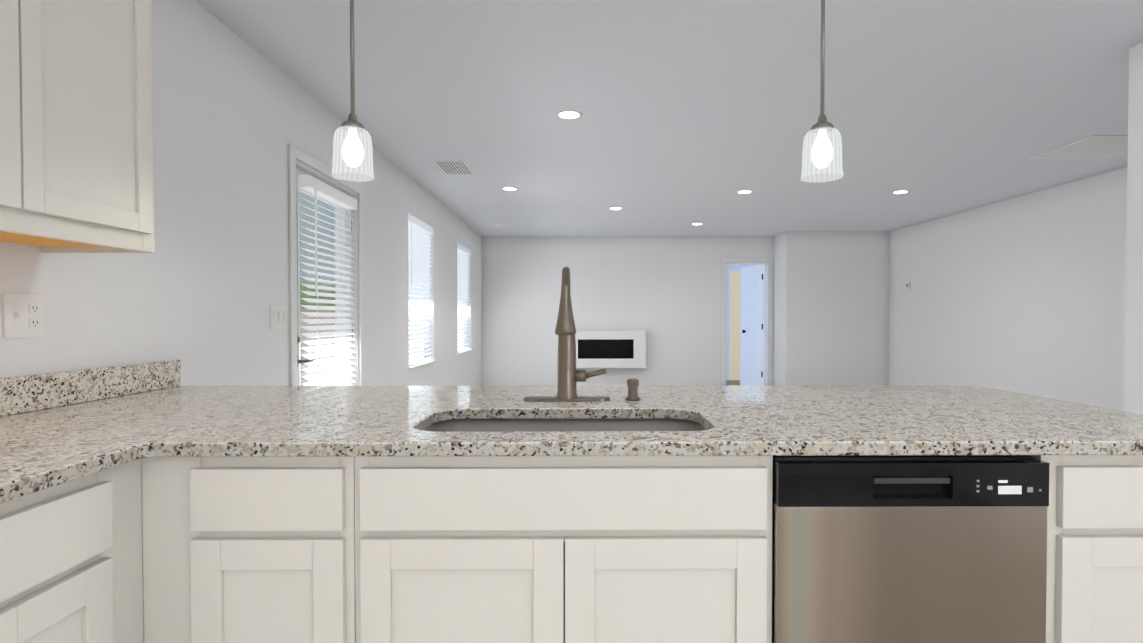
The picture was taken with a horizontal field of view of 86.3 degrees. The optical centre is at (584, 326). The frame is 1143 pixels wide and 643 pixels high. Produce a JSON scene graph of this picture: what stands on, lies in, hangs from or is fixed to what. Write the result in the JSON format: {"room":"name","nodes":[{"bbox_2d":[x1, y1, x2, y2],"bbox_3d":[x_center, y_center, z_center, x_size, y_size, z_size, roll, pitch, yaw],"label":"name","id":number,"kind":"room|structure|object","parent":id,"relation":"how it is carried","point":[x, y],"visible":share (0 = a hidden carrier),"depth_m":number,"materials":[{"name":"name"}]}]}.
{"room":"kitchen","nodes":[
{"label":"kitchen","id":0,"kind":"room"},
{"bbox_2d":[0,0,481,385],"bbox_3d":[-1.642,-0.108,3.852,0.150,2.440,11.850,0,1,-1],"label":"wall","id":1,"kind":"structure","parent":0,"point":[201,289],"depth_m":2.63,"materials":[{"name":"white paint"}]},
{"bbox_2d":[2,293,43,337],"bbox_3d":[-1.538,-0.031,1.679,0.018,0.118,0.118,0,1,-1],"label":"outlet","id":2,"kind":"object","parent":1,"relation":"attached to","point":[23,316],"visible":1,"depth_m":1.67,"materials":[{"name":"white plastic"}]},
{"bbox_2d":[0,0,154,252],"bbox_3d":[-1.377,-0.675,1.290,0.332,0.940,0.903,0,1,-1],"label":"upper cabinet","id":3,"kind":"object","parent":1,"relation":"attached to","point":[76,134],"visible":1,"depth_m":1.45,"materials":[{"name":"white paint"}]},
{"bbox_2d":[0,360,180,416],"bbox_3d":[-1.528,0.198,0.798,0.020,0.099,3.030,0,1,-1],"label":"backsplash","id":4,"kind":"structure","parent":1,"relation":"attached to","point":[25,393],"depth_m":1.85,"materials":[{"name":"stone"}]},
{"bbox_2d":[270,305,286,328],"bbox_3d":[-1.554,-0.050,3.104,0.012,0.118,0.165,0,1,-1],"label":"light switch","id":5,"kind":"object","parent":1,"relation":"attached to","point":[278,317],"visible":1,"depth_m":3.09,"materials":[{"name":"white plastic"}]},
{"bbox_2d":[296,167,352,385],"bbox_3d":[-1.599,0.097,3.762,0.104,1.985,0.920,0,1,-1],"label":"back door","id":6,"kind":"structure","parent":1,"relation":"in","point":[340,224],"depth_m":3.85,"materials":[{"name":"white paint"}]},
{"bbox_2d":[288,144,363,385],"bbox_3d":[-1.633,0.070,3.760,0.165,2.088,1.076,0,1,-1],"label":"door frame","id":7,"kind":"structure","parent":1,"relation":"attached to","point":[294,153],"depth_m":3.81,"materials":[{"name":"white paint"}]},
{"bbox_2d":[298,175,356,385],"bbox_3d":[-1.557,0.011,3.760,0.074,1.725,0.728,0,1,-1],"label":"window blind","id":8,"kind":"object","parent":1,"relation":"attached to","point":[313,185],"visible":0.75,"depth_m":3.70,"materials":[{"name":"white plastic"}]},
{"bbox_2d":[409,226,427,361],"bbox_3d":[-1.683,-0.328,5.948,0.065,1.406,0.946,0,1,-1],"label":"window","id":9,"kind":"structure","parent":1,"relation":"in","point":[418,332],"depth_m":6.19,"materials":[{"name":"white paint"}]},
{"bbox_2d":[408,213,433,366],"bbox_3d":[-1.611,-0.336,5.949,0.074,1.387,0.938,0,1,-1],"label":"window blind","id":10,"kind":"object","parent":9,"relation":"attached to","point":[419,250],"visible":0.73,"depth_m":5.94,"materials":[{"name":"white plastic"}]},
{"bbox_2d":[409,360,435,369],"bbox_3d":[-1.607,0.368,5.961,0.082,0.018,0.946,0,1,-1],"label":"window sill","id":11,"kind":"structure","parent":1,"relation":"attached to","point":[420,365],"depth_m":5.88,"materials":[{"name":"white paint"}]},
{"bbox_2d":[457,252,465,348],"bbox_3d":[-1.702,-0.365,8.148,0.065,1.406,0.946,0,1,-1],"label":"window","id":12,"kind":"structure","parent":1,"relation":"in","point":[462,324],"depth_m":8.52,"materials":[{"name":"white paint"}]},
{"bbox_2d":[457,243,470,352],"bbox_3d":[-1.630,-0.373,8.149,0.074,1.387,0.938,0,1,-1],"label":"window blind","id":13,"kind":"object","parent":12,"relation":"attached to","point":[463,260],"visible":0.77,"depth_m":8.18,"materials":[{"name":"white plastic"}]},
{"bbox_2d":[482,237,773,384],"bbox_3d":[0.686,-0.206,9.722,4.610,2.440,0.150,0,1,-1],"label":"wall","id":14,"kind":"structure","parent":0,"point":[665,293],"depth_m":9.64,"materials":[{"name":"white paint"}]},
{"bbox_2d":[484,385,649,385],"bbox_3d":[0.285,0.965,9.653,3.744,0.100,0.017,0,1,-1],"label":"baseboard","id":15,"kind":"structure","parent":14,"relation":"attached to","point":[556,385],"depth_m":9.64,"materials":[{"name":"white paint"}]},
{"bbox_2d":[575,331,645,367],"bbox_3d":[0.348,0.348,9.572,1.210,0.577,0.158,0,1,-1],"label":"fireplace","id":16,"kind":"object","parent":14,"relation":"attached to","point":[610,349],"visible":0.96,"depth_m":9.50,"materials":[{"name":"white"}]},
{"bbox_2d":[740,264,764,384],"bbox_3d":[2.775,-0.009,10.127,0.240,2.008,0.652,0,1,-1],"label":"hall door","id":17,"kind":"structure","parent":14,"relation":"in","point":[752,309],"depth_m":10.08,"materials":[{"name":"grey paint"}]},
{"bbox_2d":[195,0,1142,236],"bbox_3d":[1.501,-1.400,4.583,7.050,0.120,13.900,0,1,-1],"label":"ceiling","id":18,"kind":"structure","parent":0,"point":[699,111],"depth_m":3.53,"materials":[{"name":"white paint"}]},
{"bbox_2d":[331,0,374,181],"bbox_3d":[-0.714,-0.878,1.872,0.128,0.832,0.128,0,1,-1],"label":"pendant light","id":19,"kind":"object","parent":18,"relation":"hanging from","point":[352,158],"visible":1,"depth_m":1.85,"materials":[{"name":"white glass"}]},
{"bbox_2d":[435,161,472,173],"bbox_3d":[-1.099,-1.345,5.161,0.240,0.008,0.440,0,1,-1],"label":"ceiling vent","id":20,"kind":"object","parent":18,"relation":"in","point":[454,167],"visible":1,"depth_m":5.12,"materials":[{"name":"white plastic"}]},
{"bbox_2d":[501,187,517,189],"bbox_3d":[-0.736,-1.360,5.994,0.163,0.006,0.163,1,1,45],"label":"recessed light","id":21,"kind":"object","parent":18,"relation":"in","point":[504,188],"depth_m":5.97,"materials":[{"name":"white plastic"}]},
{"bbox_2d":[556,110,581,118],"bbox_3d":[-0.097,-1.324,3.800,0.163,0.006,0.163,1,1,45],"label":"recessed light","id":22,"kind":"object","parent":18,"relation":"in","point":[569,114],"depth_m":3.79,"materials":[{"name":"white plastic"}]},
{"bbox_2d":[609,207,622,209],"bbox_3d":[0.364,-1.379,7.084,0.163,0.006,0.163,1,1,45],"label":"recessed light","id":23,"kind":"object","parent":18,"relation":"in","point":[613,208],"depth_m":7.07,"materials":[{"name":"white plastic"}]},
{"bbox_2d":[736,190,752,193],"bbox_3d":[1.613,-1.363,6.145,0.163,0.006,0.163,0,1,-7],"label":"recessed light","id":24,"kind":"object","parent":18,"relation":"in","point":[741,191],"depth_m":6.12,"materials":[{"name":"white plastic"}]},
{"bbox_2d":[800,0,843,182],"bbox_3d":[0.736,-0.878,1.885,0.128,0.832,0.128,0,1,-1],"label":"pendant light","id":25,"kind":"object","parent":18,"relation":"hanging from","point":[822,152],"visible":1,"depth_m":1.86,"materials":[{"name":"white glass"}]},
{"bbox_2d":[892,190,909,193],"bbox_3d":[3.193,-1.363,6.159,0.163,0.006,0.163,0,1,-7],"label":"recessed light","id":26,"kind":"object","parent":18,"relation":"in","point":[900,191],"depth_m":6.13,"materials":[{"name":"white plastic"}]},
{"bbox_2d":[1029,135,1127,158],"bbox_3d":[3.827,-1.333,4.535,0.600,0.010,0.600,0,1,-1],"label":"ceiling vent","id":27,"kind":"object","parent":18,"relation":"in","point":[1098,146],"visible":0.81,"depth_m":4.56,"materials":[{"name":"white plastic"}]},
{"bbox_2d":[726,380,764,384],"bbox_3d":[1.501,1.160,4.626,7.050,0.120,13.900,0,1,-1],"label":"floor","id":28,"kind":"structure","parent":0,"point":[732,382],"depth_m":10.93,"materials":[{"name":"brown wood"}]},
{"bbox_2d":[0,459,142,642],"bbox_3d":[-1.232,0.716,1.108,0.618,0.884,0.392,0,1,-1],"label":"base cabinet","id":29,"kind":"object","parent":28,"relation":"on","point":[70,561],"visible":0.81,"depth_m":1.11,"materials":[{"name":"white paint"}]},
{"bbox_2d":[0,437,151,503],"bbox_3d":[-1.206,0.273,0.262,0.657,0.030,1.950,0,1,-1],"label":"countertop","id":30,"kind":"structure","parent":29,"relation":"on","point":[42,449],"depth_m":1.15,"materials":[{"name":"stone"}]},
{"bbox_2d":[141,458,143,642],"bbox_3d":[-1.247,0.708,1.604,0.598,0.884,0.598,0,1,-1],"label":"base cabinet","id":31,"kind":"object","parent":28,"relation":"on","point":[142,551],"depth_m":1.29,"materials":[{"name":"white paint"}]},
{"bbox_2d":[0,385,1142,456],"bbox_3d":[-0.023,0.247,1.787,3.048,0.030,1.080,0,1,-1],"label":"countertop","id":32,"kind":"structure","parent":31,"relation":"on","point":[738,420],"depth_m":1.54,"materials":[{"name":"stone"}]},
{"bbox_2d":[424,419,705,431],"bbox_3d":[-0.049,0.419,1.572,0.782,0.305,0.403,0,1,-1],"label":"sink","id":33,"kind":"object","parent":32,"relation":"in","point":[504,425],"visible":0.08,"depth_m":1.75,"materials":[{"name":"metal"}]},
{"bbox_2d":[524,267,609,400],"bbox_3d":[-0.055,0.025,1.830,0.270,0.412,0.236,0,1,-1],"label":"faucet","id":34,"kind":"object","parent":32,"relation":"on","point":[569,375],"visible":1,"depth_m":1.89,"materials":[{"name":"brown metal"}]},
{"bbox_2d":[625,378,640,400],"bbox_3d":[0.152,0.195,1.904,0.048,0.068,0.075,0,1,-1],"label":"sprayer","id":35,"kind":"object","parent":32,"relation":"on","point":[632,384],"visible":1,"depth_m":1.90,"materials":[{"name":"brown metal"}]},
{"bbox_2d":[142,457,355,642],"bbox_3d":[-0.722,0.708,1.599,0.451,0.884,0.620,0,1,-1],"label":"base cabinet","id":36,"kind":"object","parent":28,"relation":"on","point":[248,549],"visible":0.6,"depth_m":1.29,"materials":[{"name":"white paint"}]},
{"bbox_2d":[355,456,772,642],"bbox_3d":[-0.046,0.708,1.605,0.897,0.884,0.620,0,1,-1],"label":"base cabinet","id":37,"kind":"object","parent":28,"relation":"on","point":[563,549],"visible":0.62,"depth_m":1.29,"materials":[{"name":"white paint"}]},
{"bbox_2d":[772,455,1048,642],"bbox_3d":[0.693,0.714,1.596,0.574,0.872,0.609,0,1,-1],"label":"dishwasher","id":38,"kind":"object","parent":28,"relation":"on","point":[909,548],"visible":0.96,"depth_m":1.29,"materials":[{"name":"metal"}]},
{"bbox_2d":[1029,455,1142,642],"bbox_3d":[1.233,0.708,1.616,0.500,0.884,0.620,0,1,-1],"label":"base cabinet","id":39,"kind":"object","parent":28,"relation":"on","point":[1094,586],"visible":0.35,"depth_m":1.30,"materials":[{"name":"white paint"}]},
{"bbox_2d":[721,258,772,384],"bbox_3d":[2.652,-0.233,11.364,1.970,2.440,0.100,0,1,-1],"label":"door frame","id":40,"kind":"structure","parent":0,"point":[734,267],"depth_m":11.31,"materials":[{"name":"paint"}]},
{"bbox_2d":[730,270,740,379],"bbox_3d":[2.817,-0.032,11.308,0.240,2.040,0.019,0,1,-1],"label":"trim","id":41,"kind":"structure","parent":40,"relation":"attached to","point":[735,283],"depth_m":11.30,"materials":[{"name":"beige"}]},
{"bbox_2d":[773,232,889,384],"bbox_3d":[3.839,-0.201,9.450,1.690,2.440,0.750,0,1,-1],"label":"wall","id":42,"kind":"structure","parent":0,"point":[830,308],"depth_m":9.07,"materials":[{"name":"white paint"}]},
{"bbox_2d":[889,167,1127,410],"bbox_3d":[4.639,-0.144,5.997,0.150,2.440,6.170,0,1,-1],"label":"wall","id":43,"kind":"structure","parent":0,"point":[1025,294],"depth_m":6.37,"materials":[{"name":"white paint"}]},
{"bbox_2d":[905,282,910,288],"bbox_3d":[4.529,-0.581,8.544,0.024,0.090,0.100,0,1,-1],"label":"thermostat","id":44,"kind":"object","parent":43,"relation":"attached to","point":[907,285],"visible":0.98,"depth_m":8.51,"materials":[{"name":"white plastic"}]},
{"bbox_2d":[1124,42,1142,413],"bbox_3d":[2.664,-0.050,0.430,0.150,2.440,4.930,0,1,-1],"label":"wall","id":45,"kind":"structure","parent":0,"point":[1133,387],"depth_m":2.85,"materials":[{"name":"white paint"}]},
{"label":"outside","id":46,"kind":"structure","parent":0,"visible":0},
{"bbox_2d":[299,192,336,385],"bbox_3d":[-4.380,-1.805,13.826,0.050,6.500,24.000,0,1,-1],"label":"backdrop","id":47,"kind":"structure","parent":46,"point":[305,246],"depth_m":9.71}
]}

